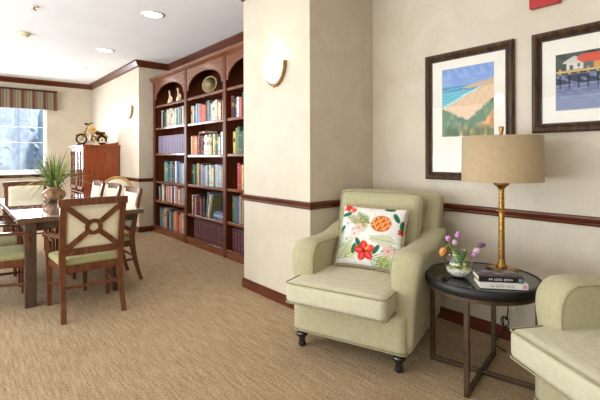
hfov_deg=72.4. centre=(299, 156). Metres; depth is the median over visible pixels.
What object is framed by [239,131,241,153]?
book
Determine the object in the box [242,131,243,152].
book
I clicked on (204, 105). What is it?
book
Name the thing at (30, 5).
sprinkler head
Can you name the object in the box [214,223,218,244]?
book
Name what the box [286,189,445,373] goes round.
armchair
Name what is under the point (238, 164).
book
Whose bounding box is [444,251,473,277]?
glass vase
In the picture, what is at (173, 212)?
book
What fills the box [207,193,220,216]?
book
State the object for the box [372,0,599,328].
wall
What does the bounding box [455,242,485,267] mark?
tulip
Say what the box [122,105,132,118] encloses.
wall sconce
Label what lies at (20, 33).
smoke detector
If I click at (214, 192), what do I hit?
book
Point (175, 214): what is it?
book
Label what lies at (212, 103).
book
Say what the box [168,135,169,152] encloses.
book
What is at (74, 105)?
wall
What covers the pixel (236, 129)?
book
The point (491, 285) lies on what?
book
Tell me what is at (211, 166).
book
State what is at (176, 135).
book
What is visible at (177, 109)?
book
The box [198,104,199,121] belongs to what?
book
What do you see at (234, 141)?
book
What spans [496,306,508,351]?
lamp cord
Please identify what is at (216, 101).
book
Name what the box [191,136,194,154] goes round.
book
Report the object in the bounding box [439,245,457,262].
tulip
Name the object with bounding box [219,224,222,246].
book
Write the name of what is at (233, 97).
book
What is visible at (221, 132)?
book
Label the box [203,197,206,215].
book
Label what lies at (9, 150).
shrub
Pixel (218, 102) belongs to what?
book
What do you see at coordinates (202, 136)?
book
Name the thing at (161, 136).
book
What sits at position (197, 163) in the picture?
book
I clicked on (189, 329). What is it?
floor
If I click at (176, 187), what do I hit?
book
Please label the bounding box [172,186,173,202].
book
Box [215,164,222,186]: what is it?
book
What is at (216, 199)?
book
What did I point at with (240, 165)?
book
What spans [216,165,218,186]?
book
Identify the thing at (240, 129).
book
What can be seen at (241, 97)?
book
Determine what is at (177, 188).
book
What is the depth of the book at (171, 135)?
6.57 m
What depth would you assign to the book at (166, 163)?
6.74 m
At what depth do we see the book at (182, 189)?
6.27 m
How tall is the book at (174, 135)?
0.290 m
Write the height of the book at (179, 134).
0.290 m
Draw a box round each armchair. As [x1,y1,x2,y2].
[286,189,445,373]
[510,274,599,399]
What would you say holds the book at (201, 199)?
on the bookcase
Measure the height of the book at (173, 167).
0.288 m
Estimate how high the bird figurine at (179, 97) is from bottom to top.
0.256 m
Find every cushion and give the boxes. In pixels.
[287,263,395,321]
[341,191,425,246]
[511,326,599,399]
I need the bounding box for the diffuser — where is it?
[143,12,161,17]
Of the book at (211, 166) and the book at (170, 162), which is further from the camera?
the book at (170, 162)
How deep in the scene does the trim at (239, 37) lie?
7.15 m
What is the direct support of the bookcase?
on the floor
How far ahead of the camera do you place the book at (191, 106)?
6.04 m
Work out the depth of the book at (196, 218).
5.90 m
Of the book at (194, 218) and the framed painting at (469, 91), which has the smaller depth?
the framed painting at (469, 91)
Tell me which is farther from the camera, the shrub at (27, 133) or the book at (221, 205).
the shrub at (27, 133)
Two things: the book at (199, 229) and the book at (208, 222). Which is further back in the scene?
the book at (199, 229)
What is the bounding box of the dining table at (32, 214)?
[0,194,143,308]
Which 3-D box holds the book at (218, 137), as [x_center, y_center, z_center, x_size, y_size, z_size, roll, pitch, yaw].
[-1.005,-0.140,5.476,0.167,0.235,0.057,0,0,-40]
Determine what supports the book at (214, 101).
on the bookcase
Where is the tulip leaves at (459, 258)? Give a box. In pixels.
[449,245,468,270]
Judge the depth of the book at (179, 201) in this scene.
6.37 m
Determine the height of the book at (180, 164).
0.293 m
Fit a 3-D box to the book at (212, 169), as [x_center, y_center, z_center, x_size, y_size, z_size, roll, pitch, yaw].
[-1.132,0.281,5.624,0.161,0.253,0.061,0,0,-40]
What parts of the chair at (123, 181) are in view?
frame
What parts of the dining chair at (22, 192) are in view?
leg, leg, crest rail, panel, seat frame, leg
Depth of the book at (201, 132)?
5.77 m
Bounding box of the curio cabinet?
[69,142,119,194]
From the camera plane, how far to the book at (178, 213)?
6.41 m
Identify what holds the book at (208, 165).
on the bookcase
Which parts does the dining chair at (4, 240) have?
seat, armrest, leg, leg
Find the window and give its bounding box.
[0,108,46,174]
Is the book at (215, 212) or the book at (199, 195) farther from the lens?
the book at (199, 195)
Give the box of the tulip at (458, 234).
[455,231,460,262]
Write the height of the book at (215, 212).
0.032 m
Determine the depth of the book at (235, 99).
5.08 m
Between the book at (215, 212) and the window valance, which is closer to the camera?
the book at (215, 212)
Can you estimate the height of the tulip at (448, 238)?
0.227 m
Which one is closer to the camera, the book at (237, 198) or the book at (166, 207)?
the book at (237, 198)
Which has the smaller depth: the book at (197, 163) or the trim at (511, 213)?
the trim at (511, 213)
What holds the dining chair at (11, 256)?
on the floor
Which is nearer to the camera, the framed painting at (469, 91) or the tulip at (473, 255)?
the tulip at (473, 255)
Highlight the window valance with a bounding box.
[0,86,57,110]
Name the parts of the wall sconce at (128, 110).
lamp shade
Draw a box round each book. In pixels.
[160,207,168,225]
[161,136,162,152]
[162,112,163,126]
[165,161,171,180]
[166,163,169,181]
[167,211,168,228]
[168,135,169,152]
[168,186,169,201]
[169,209,180,228]
[170,162,171,181]
[171,135,172,152]
[172,164,174,181]
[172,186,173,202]
[173,212,174,230]
[174,135,175,152]
[174,210,183,230]
[175,186,183,202]
[176,109,177,124]
[176,135,177,152]
[176,162,177,182]
[177,188,180,203]
[177,212,179,231]
[178,189,180,203]
[179,134,180,152]
[180,107,181,124]
[180,164,181,182]
[180,212,183,232]
[182,134,183,152]
[182,189,183,204]
[191,106,192,122]
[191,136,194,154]
[193,137,194,154]
[193,196,195,213]
[194,165,195,183]
[194,218,195,237]
[196,104,197,122]
[196,138,197,154]
[196,218,198,238]
[197,163,210,184]
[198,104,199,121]
[198,134,208,154]
[198,194,207,214]
[198,219,200,239]
[199,131,217,133]
[199,164,211,184]
[200,104,205,121]
[200,136,201,154]
[200,219,202,239]
[201,199,202,215]
[202,104,204,121]
[202,136,203,154]
[202,165,205,184]
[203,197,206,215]
[203,220,206,240]
[204,105,205,121]
[205,135,208,154]
[205,221,206,241]
[206,165,207,185]
[206,191,220,216]
[207,100,213,120]
[207,137,208,154]
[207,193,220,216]
[207,221,210,242]
[208,165,209,185]
[209,103,211,120]
[209,165,214,185]
[209,193,222,217]
[210,137,211,154]
[210,222,211,242]
[211,103,212,120]
[211,168,213,185]
[212,222,214,243]
[213,101,214,119]
[213,134,216,154]
[214,211,222,214]
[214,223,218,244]
[215,100,221,119]
[215,135,216,154]
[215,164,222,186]
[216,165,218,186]
[217,224,218,245]
[218,102,219,119]
[218,137,219,154]
[219,165,221,186]
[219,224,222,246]
[220,197,222,210]
[221,132,222,154]
[232,96,236,117]
[232,195,239,221]
[232,227,239,250]
[233,132,235,153]
[235,99,236,116]
[235,128,237,153]
[235,228,241,251]
[236,196,238,222]
[237,97,240,116]
[237,126,243,153]
[237,163,243,188]
[238,228,243,252]
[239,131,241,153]
[239,196,241,223]
[240,97,241,115]
[240,165,241,188]
[241,229,243,253]
[242,92,243,115]
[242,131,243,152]
[242,165,243,188]
[472,269,523,282]
[473,277,527,289]
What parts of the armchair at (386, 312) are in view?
leg, arm, seat, frame, leg, arm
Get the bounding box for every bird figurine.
[168,90,173,102]
[176,88,181,100]
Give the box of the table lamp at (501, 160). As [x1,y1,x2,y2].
[461,126,544,272]
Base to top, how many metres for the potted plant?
0.624 m
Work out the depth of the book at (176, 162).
6.46 m
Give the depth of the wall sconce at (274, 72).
3.51 m
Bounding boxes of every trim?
[0,0,245,89]
[0,174,152,181]
[240,194,599,226]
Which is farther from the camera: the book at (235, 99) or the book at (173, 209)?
the book at (173, 209)
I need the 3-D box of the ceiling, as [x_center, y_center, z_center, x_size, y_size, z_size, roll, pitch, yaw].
[-2.490,-1.653,2.555,6.677,0.080,13.510,0,0,-40]
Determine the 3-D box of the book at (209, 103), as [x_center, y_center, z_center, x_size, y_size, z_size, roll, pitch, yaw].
[-1.167,-0.600,5.646,0.158,0.246,0.053,0,0,-40]
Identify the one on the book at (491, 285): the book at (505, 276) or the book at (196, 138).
the book at (505, 276)
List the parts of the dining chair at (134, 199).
leg, leg, seat, seat frame, panel, crest rail, leg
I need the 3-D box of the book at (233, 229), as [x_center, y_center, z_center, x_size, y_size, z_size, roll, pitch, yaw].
[-0.759,1.039,5.183,0.194,0.285,0.055,0,0,-40]
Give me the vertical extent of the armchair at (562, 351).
1.020 m
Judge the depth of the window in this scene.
8.63 m
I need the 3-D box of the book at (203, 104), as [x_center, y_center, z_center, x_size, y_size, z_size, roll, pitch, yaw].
[-1.298,-0.601,5.807,0.164,0.249,0.051,0,0,-40]
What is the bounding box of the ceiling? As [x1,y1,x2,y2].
[0,0,243,84]
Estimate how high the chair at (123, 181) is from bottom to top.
0.960 m
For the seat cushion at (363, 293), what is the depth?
2.47 m
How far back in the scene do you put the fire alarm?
2.65 m
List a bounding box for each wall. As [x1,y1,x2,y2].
[0,81,91,214]
[92,67,166,226]
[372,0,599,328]
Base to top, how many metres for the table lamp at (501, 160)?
0.878 m
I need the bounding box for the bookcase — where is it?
[149,41,243,263]
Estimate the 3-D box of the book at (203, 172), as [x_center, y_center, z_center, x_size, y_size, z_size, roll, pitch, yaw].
[-1.287,0.267,5.811,0.191,0.283,0.053,0,0,-40]
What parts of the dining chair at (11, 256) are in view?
armrest, seat, seat frame, armrest, leg, leg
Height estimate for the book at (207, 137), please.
0.242 m
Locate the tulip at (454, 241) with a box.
[452,239,456,249]
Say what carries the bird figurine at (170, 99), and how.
on the bookcase
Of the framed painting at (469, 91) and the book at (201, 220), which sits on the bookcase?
the book at (201, 220)
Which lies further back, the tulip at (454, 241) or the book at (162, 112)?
the book at (162, 112)
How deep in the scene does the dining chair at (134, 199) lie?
4.26 m
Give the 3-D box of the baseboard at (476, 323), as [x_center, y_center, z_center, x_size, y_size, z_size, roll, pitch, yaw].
[1.874,1.230,1.737,0.796,0.090,6.656,0,0,-40]
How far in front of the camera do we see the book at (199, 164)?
5.85 m
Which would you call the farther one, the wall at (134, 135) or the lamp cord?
the wall at (134, 135)
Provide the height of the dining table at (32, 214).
0.765 m
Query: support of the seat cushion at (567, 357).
on the armchair at (562, 351)
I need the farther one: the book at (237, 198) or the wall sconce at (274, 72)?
the book at (237, 198)
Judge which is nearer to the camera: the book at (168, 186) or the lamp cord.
the lamp cord
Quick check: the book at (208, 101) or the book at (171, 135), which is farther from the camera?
the book at (171, 135)
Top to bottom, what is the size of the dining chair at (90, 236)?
0.958 m
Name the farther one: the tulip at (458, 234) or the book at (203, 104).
the book at (203, 104)
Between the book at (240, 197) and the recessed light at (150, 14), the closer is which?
the recessed light at (150, 14)
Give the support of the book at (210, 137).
on the bookcase
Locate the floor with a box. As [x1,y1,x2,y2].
[0,221,537,399]
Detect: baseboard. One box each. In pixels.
[0,218,152,232]
[242,277,515,341]
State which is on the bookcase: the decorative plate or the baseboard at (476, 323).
the decorative plate
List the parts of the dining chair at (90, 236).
leg, armrest, leg, seat, seat frame, rail, crest rail, panel, leg, leg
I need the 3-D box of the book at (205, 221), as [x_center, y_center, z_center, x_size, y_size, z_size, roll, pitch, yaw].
[-1.234,1.040,5.749,0.194,0.285,0.058,0,0,-40]
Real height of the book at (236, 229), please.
0.285 m
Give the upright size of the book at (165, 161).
0.334 m
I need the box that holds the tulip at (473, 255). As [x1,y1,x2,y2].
[459,253,476,268]
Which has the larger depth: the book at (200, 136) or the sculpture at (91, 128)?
the sculpture at (91, 128)
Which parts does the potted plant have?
pot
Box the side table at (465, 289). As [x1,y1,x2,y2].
[425,262,541,398]
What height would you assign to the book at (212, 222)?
0.285 m
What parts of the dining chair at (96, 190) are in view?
leg, leg, panel, crest rail, leg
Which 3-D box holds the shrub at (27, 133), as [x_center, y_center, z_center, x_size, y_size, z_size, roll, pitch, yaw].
[-9.211,-0.685,13.400,2.737,4.600,2.668,0,0,-40]
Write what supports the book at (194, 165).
on the bookcase
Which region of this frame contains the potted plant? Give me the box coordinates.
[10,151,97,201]
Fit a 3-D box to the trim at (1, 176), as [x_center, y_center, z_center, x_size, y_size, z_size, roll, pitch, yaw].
[-5.910,0.414,6.281,6.220,0.059,3.138,0,0,-40]
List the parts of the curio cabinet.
door, door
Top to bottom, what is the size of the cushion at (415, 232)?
0.566 m
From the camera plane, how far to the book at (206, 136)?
5.69 m
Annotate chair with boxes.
[0,215,20,286]
[0,224,31,293]
[1,181,54,251]
[42,196,127,324]
[48,180,104,251]
[58,183,121,274]
[72,186,142,290]
[103,176,133,234]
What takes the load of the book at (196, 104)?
on the bookcase
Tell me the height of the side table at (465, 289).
0.579 m
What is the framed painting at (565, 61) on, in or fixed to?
attached to the wall at (404, 32)
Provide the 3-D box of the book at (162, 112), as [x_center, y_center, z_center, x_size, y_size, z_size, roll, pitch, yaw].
[-2.237,-0.614,6.928,0.173,0.269,0.044,0,0,-40]
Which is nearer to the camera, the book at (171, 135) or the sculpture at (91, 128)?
the book at (171, 135)
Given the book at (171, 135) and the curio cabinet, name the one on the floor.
the curio cabinet
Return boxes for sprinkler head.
[29,4,38,10]
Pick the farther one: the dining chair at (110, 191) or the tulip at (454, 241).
the dining chair at (110, 191)
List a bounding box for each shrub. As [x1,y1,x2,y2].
[0,107,21,169]
[19,108,39,169]
[34,110,43,169]
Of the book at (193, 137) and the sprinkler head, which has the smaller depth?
the sprinkler head
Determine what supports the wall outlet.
attached to the wall at (404, 32)
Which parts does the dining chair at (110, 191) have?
panel, crest rail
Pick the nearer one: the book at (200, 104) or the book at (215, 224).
the book at (215, 224)
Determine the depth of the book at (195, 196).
5.98 m
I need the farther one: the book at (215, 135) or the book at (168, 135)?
the book at (168, 135)
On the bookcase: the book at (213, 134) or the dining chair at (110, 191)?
the book at (213, 134)
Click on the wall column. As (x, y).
(308, 137)
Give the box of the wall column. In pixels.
[243,0,372,294]
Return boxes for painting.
[425,39,514,180]
[531,21,599,132]
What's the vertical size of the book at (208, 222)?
0.285 m
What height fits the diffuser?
0.002 m
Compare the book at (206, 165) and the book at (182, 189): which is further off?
the book at (182, 189)
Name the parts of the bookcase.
shelf, shelf, shelf, shelf, shelf, cornice, panel, shelf, shelf, shelf, shelf, shelf, shelf, shelf, shelf, shelf, shelf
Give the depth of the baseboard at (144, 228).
7.00 m
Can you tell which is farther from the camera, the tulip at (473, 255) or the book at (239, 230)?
the book at (239, 230)
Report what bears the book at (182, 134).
on the bookcase
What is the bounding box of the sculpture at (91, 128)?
[75,122,108,144]
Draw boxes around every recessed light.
[96,48,113,51]
[141,11,163,18]
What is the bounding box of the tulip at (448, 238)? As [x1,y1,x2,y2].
[445,235,456,262]
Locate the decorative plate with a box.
[202,76,216,92]
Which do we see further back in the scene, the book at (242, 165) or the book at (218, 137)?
the book at (218, 137)
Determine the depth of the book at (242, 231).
4.96 m
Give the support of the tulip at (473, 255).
on the glass vase
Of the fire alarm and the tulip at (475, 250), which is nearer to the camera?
the tulip at (475, 250)
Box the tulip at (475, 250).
[456,248,480,267]
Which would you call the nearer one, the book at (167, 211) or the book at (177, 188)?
the book at (177, 188)
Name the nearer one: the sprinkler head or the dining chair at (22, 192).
the sprinkler head
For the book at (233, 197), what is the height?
0.324 m
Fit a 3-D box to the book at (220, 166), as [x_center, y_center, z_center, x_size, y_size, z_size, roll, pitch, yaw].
[-0.993,0.265,5.464,0.172,0.286,0.050,0,0,-40]
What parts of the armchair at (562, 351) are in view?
seat, arm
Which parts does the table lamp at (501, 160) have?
stem, lamp shade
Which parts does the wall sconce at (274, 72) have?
lamp shade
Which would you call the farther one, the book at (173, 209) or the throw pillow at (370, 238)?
the book at (173, 209)
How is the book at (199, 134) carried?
on the bookcase
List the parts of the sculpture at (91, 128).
fuel tank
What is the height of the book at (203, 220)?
0.285 m
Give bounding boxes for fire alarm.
[529,0,560,9]
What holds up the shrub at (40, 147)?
on the terrain
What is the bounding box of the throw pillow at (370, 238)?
[333,203,408,272]
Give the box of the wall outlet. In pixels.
[505,306,515,310]
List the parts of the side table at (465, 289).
leg, leg, glass, leg, leg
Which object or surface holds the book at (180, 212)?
on the bookcase
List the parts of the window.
sill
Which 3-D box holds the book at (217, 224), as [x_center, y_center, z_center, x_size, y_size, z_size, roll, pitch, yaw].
[-1.015,1.040,5.488,0.194,0.285,0.058,0,0,-40]
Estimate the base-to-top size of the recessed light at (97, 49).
0.012 m
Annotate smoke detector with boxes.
[17,31,30,37]
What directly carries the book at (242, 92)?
on the bookcase
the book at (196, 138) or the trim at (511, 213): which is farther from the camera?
the book at (196, 138)
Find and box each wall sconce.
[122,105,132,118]
[261,60,286,87]
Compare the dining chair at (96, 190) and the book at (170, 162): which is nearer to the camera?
the dining chair at (96, 190)
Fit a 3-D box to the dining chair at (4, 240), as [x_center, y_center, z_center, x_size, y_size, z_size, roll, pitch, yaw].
[-3.124,0.810,4.061,0.584,0.958,0.596,0,0,-40]
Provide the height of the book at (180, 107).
0.273 m
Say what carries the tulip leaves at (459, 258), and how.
on the glass vase
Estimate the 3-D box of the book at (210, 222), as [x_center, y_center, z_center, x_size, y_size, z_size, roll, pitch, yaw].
[-1.146,1.040,5.644,0.194,0.285,0.058,0,0,-40]
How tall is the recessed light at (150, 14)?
0.012 m
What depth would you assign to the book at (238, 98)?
5.03 m

